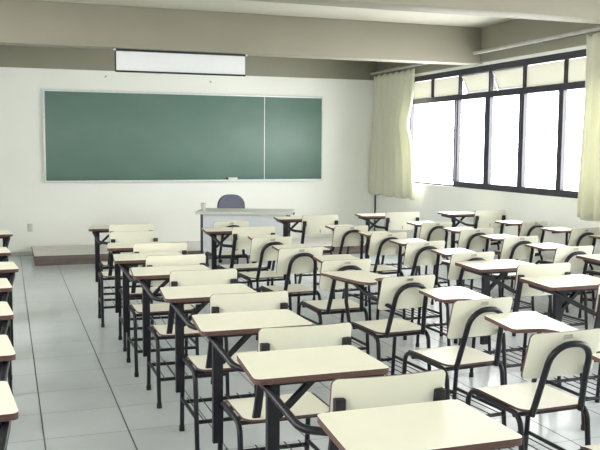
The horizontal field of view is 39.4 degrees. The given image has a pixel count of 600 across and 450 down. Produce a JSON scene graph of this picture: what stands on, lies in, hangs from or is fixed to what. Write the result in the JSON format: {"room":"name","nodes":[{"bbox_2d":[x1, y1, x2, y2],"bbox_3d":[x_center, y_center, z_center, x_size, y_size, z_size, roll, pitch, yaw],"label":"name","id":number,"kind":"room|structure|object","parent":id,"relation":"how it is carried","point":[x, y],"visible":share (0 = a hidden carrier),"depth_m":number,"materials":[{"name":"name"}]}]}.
{"room":"classroom","nodes":[
{"label":"classroom","id":0,"kind":"room"},
{"bbox_2d":[0,67,374,251],"bbox_3d":[-2.525,-1.152,12.519,8.337,3.100,0.200,-1,6,-19],"label":"wall","id":1,"kind":"structure","parent":0,"point":[59,214],"depth_m":12.57,"materials":[{"name":"paint"}]},
{"bbox_2d":[10,251,32,255],"bbox_3d":[-5.048,0.439,11.674,2.540,0.055,0.012,-1,6,-19],"label":"baseboard","id":2,"kind":"structure","parent":1,"relation":"attached to","point":[29,252],"depth_m":12.03,"materials":[{"name":"grey laminate"}]},
{"bbox_2d":[27,224,32,231],"bbox_3d":[-3.884,0.038,12.043,0.070,0.116,0.013,-1,6,-19],"label":"wall outlet","id":3,"kind":"object","parent":1,"relation":"attached to","point":[29,226],"visible":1,"depth_m":12.04,"materials":[{"name":"white plastic"}]},
{"bbox_2d":[42,89,322,182],"bbox_3d":[-1.650,-1.320,12.656,4.269,1.336,0.086,-1,6,-19],"label":"chalkboard","id":4,"kind":"object","parent":1,"relation":"attached to","point":[90,136],"visible":1,"depth_m":12.62,"materials":[{"name":"metal"}]},
{"bbox_2d":[45,179,322,182],"bbox_3d":[-1.647,-0.674,12.704,4.254,0.024,0.058,-1,6,-19],"label":"chalk tray","id":5,"kind":"object","parent":4,"relation":"on","point":[46,180],"depth_m":12.53,"materials":[{"name":"metal"}]},
{"bbox_2d":[226,177,237,179],"bbox_3d":[-1.049,-0.712,12.911,0.170,0.045,0.044,-1,6,-19],"label":"eraser","id":6,"kind":"object","parent":4,"relation":"on","point":[228,178],"visible":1,"depth_m":12.89,"materials":[{"name":"beige plastic"}]},
{"bbox_2d":[0,45,376,79],"bbox_3d":[-2.477,-2.470,12.285,7.937,0.432,0.030,-1,6,-19],"label":"beam","id":7,"kind":"structure","parent":1,"relation":"attached to","point":[10,56],"depth_m":12.85,"materials":[{"name":"paint"}]},
{"bbox_2d":[34,0,515,27],"bbox_3d":[-0.136,-2.113,5.601,8.337,0.150,14.600,-1,6,-19],"label":"ceiling","id":8,"kind":"structure","parent":0,"point":[233,6],"depth_m":9.35,"materials":[{"name":"paint"}]},
{"bbox_2d":[0,0,482,65],"bbox_3d":[-1.468,-2.182,9.416,7.937,0.450,0.260,-1,6,-19],"label":"beam","id":9,"kind":"structure","parent":8,"relation":"attached to","point":[22,22],"depth_m":9.51,"materials":[{"name":"paint"}]},
{"bbox_2d":[113,48,247,76],"bbox_3d":[-1.332,-1.826,9.466,1.528,0.266,0.040,-1,6,-19],"label":"projection screen","id":10,"kind":"object","parent":9,"relation":"hanging from","point":[126,60],"visible":1,"depth_m":9.45,"materials":[{"name":"fabric"}]},
{"bbox_2d":[244,0,599,23],"bbox_3d":[-0.267,-1.850,5.996,7.937,0.450,0.260,-1,6,-19],"label":"beam","id":11,"kind":"structure","parent":8,"relation":"attached to","point":[579,11],"depth_m":6.54,"materials":[{"name":"paint"}]},
{"bbox_2d":[6,251,599,449],"bbox_3d":[-0.159,1.098,5.905,8.337,0.100,14.600,-1,6,-19],"label":"floor","id":12,"kind":"structure","parent":0,"point":[74,387],"depth_m":5.85,"materials":[{"name":"grey tile"}]},
{"bbox_2d":[0,247,10,277],"bbox_3d":[-2.504,0.566,6.370,0.592,0.842,0.720,-1,6,-19],"label":"desk chair","id":13,"kind":"object","parent":12,"relation":"on","point":[4,252],"visible":0.21,"depth_m":6.42,"materials":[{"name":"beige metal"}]},
{"bbox_2d":[0,278,12,301],"bbox_3d":[-1.956,0.717,4.811,0.592,0.842,0.720,-1,6,-19],"label":"desk chair","id":14,"kind":"object","parent":12,"relation":"on","point":[5,286],"visible":0.32,"depth_m":4.86,"materials":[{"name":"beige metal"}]},
{"bbox_2d":[0,230,12,261],"bbox_3d":[-2.936,0.439,7.675,0.592,0.842,0.720,-1,6,-19],"label":"desk chair","id":15,"kind":"object","parent":12,"relation":"on","point":[5,235],"visible":0.27,"depth_m":7.72,"materials":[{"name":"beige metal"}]},
{"bbox_2d":[0,301,13,334],"bbox_3d":[-1.685,0.792,4.040,0.592,0.842,0.720,-1,6,-19],"label":"desk chair","id":16,"kind":"object","parent":12,"relation":"on","point":[6,314],"visible":0.46,"depth_m":4.09,"materials":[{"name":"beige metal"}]},
{"bbox_2d":[0,335,15,380],"bbox_3d":[-1.414,0.867,3.270,0.592,0.842,0.720,-1,6,-19],"label":"desk chair","id":17,"kind":"object","parent":12,"relation":"on","point":[7,353],"visible":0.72,"depth_m":3.32,"materials":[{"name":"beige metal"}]},
{"bbox_2d":[0,381,17,449],"bbox_3d":[-1.163,0.936,2.556,0.592,0.842,0.720,-1,6,-19],"label":"desk chair","id":18,"kind":"object","parent":12,"relation":"on","point":[8,407],"visible":1,"depth_m":2.61,"materials":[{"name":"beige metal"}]},
{"bbox_2d":[0,262,18,394],"bbox_3d":[-2.164,0.647,5.540,0.592,0.842,0.720,-1,6,-19],"label":"desk chair","id":19,"kind":"object","parent":12,"relation":"on","point":[8,269],"visible":0.42,"depth_m":5.59,"materials":[{"name":"black metal"}]},
{"bbox_2d":[89,224,152,301],"bbox_3d":[-1.802,0.382,8.369,0.592,0.842,0.720,-1,6,-17],"label":"desk chair","id":20,"kind":"object","parent":12,"relation":"on","point":[96,230],"visible":0.42,"depth_m":8.10,"materials":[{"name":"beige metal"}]},
{"bbox_2d":[98,231,157,326],"bbox_3d":[-1.561,0.458,7.584,0.508,0.842,0.435,-1,6,-17],"label":"chair","id":21,"kind":"object","parent":12,"relation":"on","point":[134,236],"visible":0.51,"depth_m":7.37,"materials":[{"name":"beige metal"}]},
{"bbox_2d":[107,241,186,351],"bbox_3d":[-1.270,0.528,6.856,0.592,0.842,0.720,-1,6,-17],"label":"desk chair","id":22,"kind":"object","parent":12,"relation":"on","point":[163,246],"visible":0.41,"depth_m":6.65,"materials":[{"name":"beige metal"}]},
{"bbox_2d":[113,252,205,376],"bbox_3d":[-1.056,0.597,6.148,0.592,0.842,0.720,-1,6,-19],"label":"desk chair","id":23,"kind":"object","parent":12,"relation":"on","point":[161,258],"visible":0.58,"depth_m":5.93,"materials":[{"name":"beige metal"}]},
{"bbox_2d":[131,265,236,408],"bbox_3d":[-0.783,0.664,5.463,0.592,0.842,0.720,-1,6,-19],"label":"desk chair","id":24,"kind":"object","parent":12,"relation":"on","point":[182,275],"visible":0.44,"depth_m":5.22,"materials":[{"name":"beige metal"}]},
{"bbox_2d":[31,237,364,265],"bbox_3d":[-1.378,0.365,12.334,4.878,0.130,1.131,-1,6,-19],"label":"platform","id":25,"kind":"object","parent":12,"relation":"on","point":[64,254],"visible":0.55,"depth_m":11.70,"materials":[{"name":"brown wood"}]},
{"bbox_2d":[160,283,287,449],"bbox_3d":[-0.455,0.740,4.680,0.592,0.842,0.720,-1,6,-19],"label":"desk chair","id":26,"kind":"object","parent":12,"relation":"on","point":[222,298],"visible":0.5,"depth_m":4.53,"materials":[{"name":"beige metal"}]},
{"bbox_2d":[205,220,249,287],"bbox_3d":[-0.750,0.344,8.939,0.487,0.825,0.686,-1,6,-19],"label":"chair","id":27,"kind":"object","parent":12,"relation":"on","point":[240,223],"visible":0.43,"depth_m":8.68,"materials":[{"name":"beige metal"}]},
{"bbox_2d":[217,194,256,263],"bbox_3d":[-0.853,0.054,11.469,0.539,0.920,0.539,-2,6,-27],"label":"swivel chair","id":28,"kind":"object","parent":12,"relation":"on","point":[229,200],"visible":0.29,"depth_m":11.62,"materials":[{"name":"purple fabric"}]},
{"bbox_2d":[202,226,274,291],"bbox_3d":[-0.628,0.404,8.217,0.592,0.842,0.720,-1,6,-19],"label":"desk chair","id":29,"kind":"object","parent":12,"relation":"on","point":[240,240],"visible":0.69,"depth_m":7.95,"materials":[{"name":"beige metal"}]},
{"bbox_2d":[195,208,294,266],"bbox_3d":[-0.684,0.193,10.807,1.245,0.770,0.600,1,5,2],"label":"desk","id":30,"kind":"object","parent":12,"relation":"on","point":[255,217],"visible":0.47,"depth_m":10.54,"materials":[{"name":"grey laminate"}]},
{"bbox_2d":[237,235,291,310],"bbox_3d":[-0.303,0.485,7.474,0.487,0.825,0.686,-2,6,-23],"label":"chair","id":31,"kind":"object","parent":12,"relation":"on","point":[261,249],"visible":0.65,"depth_m":7.19,"materials":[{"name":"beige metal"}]},
{"bbox_2d":[192,309,351,449],"bbox_3d":[-0.168,0.817,3.895,0.592,0.842,0.720,-1,6,-19],"label":"desk chair","id":32,"kind":"object","parent":12,"relation":"on","point":[281,329],"visible":0.58,"depth_m":3.78,"materials":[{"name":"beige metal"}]},
{"bbox_2d":[256,244,322,339],"bbox_3d":[-0.057,0.555,6.759,0.487,0.825,0.686,-2,6,-23],"label":"chair","id":33,"kind":"object","parent":12,"relation":"on","point":[292,258],"visible":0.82,"depth_m":6.49,"materials":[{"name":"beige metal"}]},
{"bbox_2d":[274,215,337,284],"bbox_3d":[0.043,0.278,9.603,0.592,0.842,0.720,-1,6,-17],"label":"desk chair","id":34,"kind":"object","parent":12,"relation":"on","point":[311,224],"visible":0.52,"depth_m":9.29,"materials":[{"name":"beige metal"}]},
{"bbox_2d":[297,254,370,354],"bbox_3d":[0.267,0.620,6.100,0.487,0.825,0.686,-2,6,-21],"label":"chair","id":35,"kind":"object","parent":12,"relation":"on","point":[340,262],"visible":0.69,"depth_m":5.87,"materials":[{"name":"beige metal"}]},
{"bbox_2d":[313,224,367,305],"bbox_3d":[0.440,0.389,8.556,0.487,0.825,0.686,-2,6,-23],"label":"chair","id":36,"kind":"object","parent":12,"relation":"on","point":[347,235],"visible":0.54,"depth_m":8.26,"materials":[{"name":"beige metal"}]},
{"bbox_2d":[237,345,445,449],"bbox_3d":[0.108,0.890,3.137,0.592,0.842,0.720,-1,6,-19],"label":"desk chair","id":37,"kind":"object","parent":12,"relation":"on","point":[358,379],"visible":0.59,"depth_m":3.05,"materials":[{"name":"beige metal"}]},
{"bbox_2d":[348,231,406,320],"bbox_3d":[0.740,0.452,7.912,0.487,0.825,0.686,-2,6,-23],"label":"chair","id":38,"kind":"object","parent":12,"relation":"on","point":[379,244],"visible":0.71,"depth_m":7.63,"materials":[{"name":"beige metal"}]},
{"bbox_2d":[321,270,434,374],"bbox_3d":[0.498,0.692,5.352,0.516,0.825,0.686,-2,6,-23],"label":"chair","id":39,"kind":"object","parent":12,"relation":"on","point":[402,292],"visible":0.85,"depth_m":5.18,"materials":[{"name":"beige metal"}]},
{"bbox_2d":[355,212,418,281],"bbox_3d":[1.024,0.238,10.106,0.592,0.842,0.720,-1,6,-15],"label":"desk chair","id":40,"kind":"object","parent":12,"relation":"on","point":[393,220],"visible":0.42,"depth_m":9.80,"materials":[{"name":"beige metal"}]},
{"bbox_2d":[376,238,444,339],"bbox_3d":[0.975,0.516,7.245,0.487,0.825,0.686,-2,6,-23],"label":"chair","id":41,"kind":"object","parent":12,"relation":"on","point":[418,252],"visible":0.56,"depth_m":6.97,"materials":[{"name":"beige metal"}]},
{"bbox_2d":[317,399,521,449],"bbox_3d":[0.414,0.963,2.389,0.592,0.842,0.720,-1,6,-19],"label":"desk chair","id":42,"kind":"object","parent":12,"relation":"on","point":[452,424],"visible":1,"depth_m":2.47,"materials":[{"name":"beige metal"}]},
{"bbox_2d":[397,221,451,285],"bbox_3d":[1.356,0.351,9.024,0.487,0.825,0.686,-2,6,-23],"label":"chair","id":43,"kind":"object","parent":12,"relation":"on","point":[429,231],"visible":0.59,"depth_m":8.73,"materials":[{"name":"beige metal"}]},
{"bbox_2d":[415,248,494,354],"bbox_3d":[1.231,0.584,6.553,0.487,0.825,0.686,-2,6,-21],"label":"chair","id":44,"kind":"object","parent":12,"relation":"on","point":[455,272],"visible":0.38,"depth_m":6.27,"materials":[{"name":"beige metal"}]},
{"bbox_2d":[402,286,512,426],"bbox_3d":[0.874,0.761,4.648,0.487,0.825,0.686,-2,6,-24],"label":"chair","id":45,"kind":"object","parent":12,"relation":"on","point":[469,307],"visible":0.82,"depth_m":4.44,"materials":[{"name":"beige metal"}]},
{"bbox_2d":[431,227,493,304],"bbox_3d":[1.638,0.415,8.362,0.487,0.825,0.686,-2,6,-22],"label":"chair","id":46,"kind":"object","parent":12,"relation":"on","point":[469,238],"visible":0.56,"depth_m":8.07,"materials":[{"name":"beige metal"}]},
{"bbox_2d":[438,210,505,279],"bbox_3d":[2.115,0.210,10.482,0.592,0.842,0.720,-1,6,-19],"label":"desk chair","id":47,"kind":"object","parent":12,"relation":"on","point":[482,218],"visible":0.47,"depth_m":10.21,"materials":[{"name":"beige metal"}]},
{"bbox_2d":[470,234,538,311],"bbox_3d":[1.879,0.481,7.687,0.487,0.825,0.686,-2,6,-23],"label":"chair","id":48,"kind":"object","parent":12,"relation":"on","point":[513,247],"visible":0.59,"depth_m":7.41,"materials":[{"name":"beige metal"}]},
{"bbox_2d":[455,259,570,385],"bbox_3d":[1.458,0.643,5.853,0.538,0.842,0.720,-2,6,-21],"label":"desk chair","id":49,"kind":"object","parent":12,"relation":"on","point":[484,268],"visible":0.47,"depth_m":5.63,"materials":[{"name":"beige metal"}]},
{"bbox_2d":[493,220,547,287],"bbox_3d":[2.402,0.340,9.222,0.487,0.825,0.686,-3,6,-29],"label":"chair","id":50,"kind":"object","parent":12,"relation":"on","point":[528,228],"visible":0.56,"depth_m":8.96,"materials":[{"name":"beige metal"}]},
{"bbox_2d":[465,311,599,449],"bbox_3d":[1.081,0.833,3.906,0.487,0.825,0.686,-2,6,-21],"label":"chair","id":51,"kind":"object","parent":12,"relation":"on","point":[557,348],"visible":0.98,"depth_m":3.69,"materials":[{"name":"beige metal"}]},
{"bbox_2d":[512,243,592,335],"bbox_3d":[2.117,0.550,6.979,0.487,0.825,0.686,-2,6,-23],"label":"chair","id":52,"kind":"object","parent":12,"relation":"on","point":[563,253],"visible":0.48,"depth_m":6.71,"materials":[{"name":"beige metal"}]},
{"bbox_2d":[520,274,599,430],"bbox_3d":[1.737,0.713,5.139,0.538,0.842,0.720,-2,6,-20],"label":"desk chair","id":53,"kind":"object","parent":12,"relation":"on","point":[556,285],"visible":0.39,"depth_m":5.08,"materials":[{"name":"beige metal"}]},
{"bbox_2d":[535,227,599,312],"bbox_3d":[2.684,0.414,8.455,0.487,0.825,0.686,-2,6,-27],"label":"chair","id":54,"kind":"object","parent":12,"relation":"on","point":[578,237],"visible":0.5,"depth_m":8.19,"materials":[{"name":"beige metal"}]},
{"bbox_2d":[576,254,599,361],"bbox_3d":[2.479,0.609,6.294,0.538,0.842,0.720,-2,6,-21],"label":"desk chair","id":55,"kind":"object","parent":12,"relation":"on","point":[594,259],"visible":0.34,"depth_m":6.37,"materials":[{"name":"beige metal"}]},
{"bbox_2d":[578,234,599,317],"bbox_3d":[2.941,0.481,7.764,0.487,0.825,0.686,-2,6,-25],"label":"chair","id":56,"kind":"object","parent":12,"relation":"on","point":[590,272],"visible":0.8,"depth_m":7.87,"materials":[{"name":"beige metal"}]},
{"bbox_2d":[578,353,599,449],"bbox_3d":[1.339,0.908,3.130,0.487,0.825,0.686,-2,6,-20],"label":"chair","id":57,"kind":"object","parent":12,"relation":"on","point":[596,357],"visible":1,"depth_m":3.23,"materials":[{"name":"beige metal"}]},
{"bbox_2d":[375,45,599,298],"bbox_3d":[3.726,-0.585,7.000,0.200,3.100,14.400,-1,6,-19],"label":"wall","id":58,"kind":"structure","parent":0,"point":[428,201],"depth_m":10.55,"materials":[{"name":"paint"}]},
{"bbox_2d":[374,195,375,230],"bbox_3d":[1.240,-1.018,13.727,0.022,2.660,0.022,-1,6,-19],"label":"conduit","id":59,"kind":"object","parent":58,"relation":"attached to","point":[375,195],"visible":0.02,"depth_m":13.79,"materials":[{"name":"metal"}]},
{"bbox_2d":[377,19,599,75],"bbox_3d":[3.599,-1.918,6.917,0.030,0.432,14.170,-1,6,-19],"label":"beam","id":60,"kind":"structure","parent":58,"relation":"attached to","point":[518,30],"depth_m":9.80,"materials":[{"name":"paint"}]},
{"bbox_2d":[370,26,599,74],"bbox_3d":[2.291,-2.152,10.421,0.123,0.069,6.660,-1,6,-19],"label":"rail","id":61,"kind":"object","parent":60,"relation":"attached to","point":[539,40],"visible":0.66,"depth_m":9.56,"materials":[{"name":"white metal"}]},
{"bbox_2d":[368,68,414,199],"bbox_3d":[1.401,-1.383,12.895,0.121,1.910,1.603,-2,6,-20],"label":"curtain","id":62,"kind":"object","parent":61,"relation":"hanging from","point":[391,172],"visible":1,"depth_m":12.82,"materials":[{"name":"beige fabric"}]},
{"bbox_2d":[577,32,599,220],"bbox_3d":[3.084,-0.949,8.106,0.139,1.892,1.133,-2,6,-21],"label":"curtain","id":63,"kind":"object","parent":61,"relation":"hanging from","point":[588,205],"visible":1,"depth_m":8.47,"materials":[{"name":"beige fabric"}]},
{"bbox_2d":[415,183,577,200],"bbox_3d":[2.463,-0.416,10.431,0.092,0.020,4.850,-1,6,-19],"label":"sill","id":64,"kind":"structure","parent":58,"relation":"attached to","point":[566,198],"depth_m":10.27,"materials":[{"name":"paint"}]},
{"bbox_2d":[410,49,585,198],"bbox_3d":[2.530,-1.210,10.378,0.167,1.570,4.850,-1,6,-19],"label":"window","id":65,"kind":"structure","parent":58,"relation":"in","point":[516,77],"depth_m":10.16,"materials":[{"name":"metal"}]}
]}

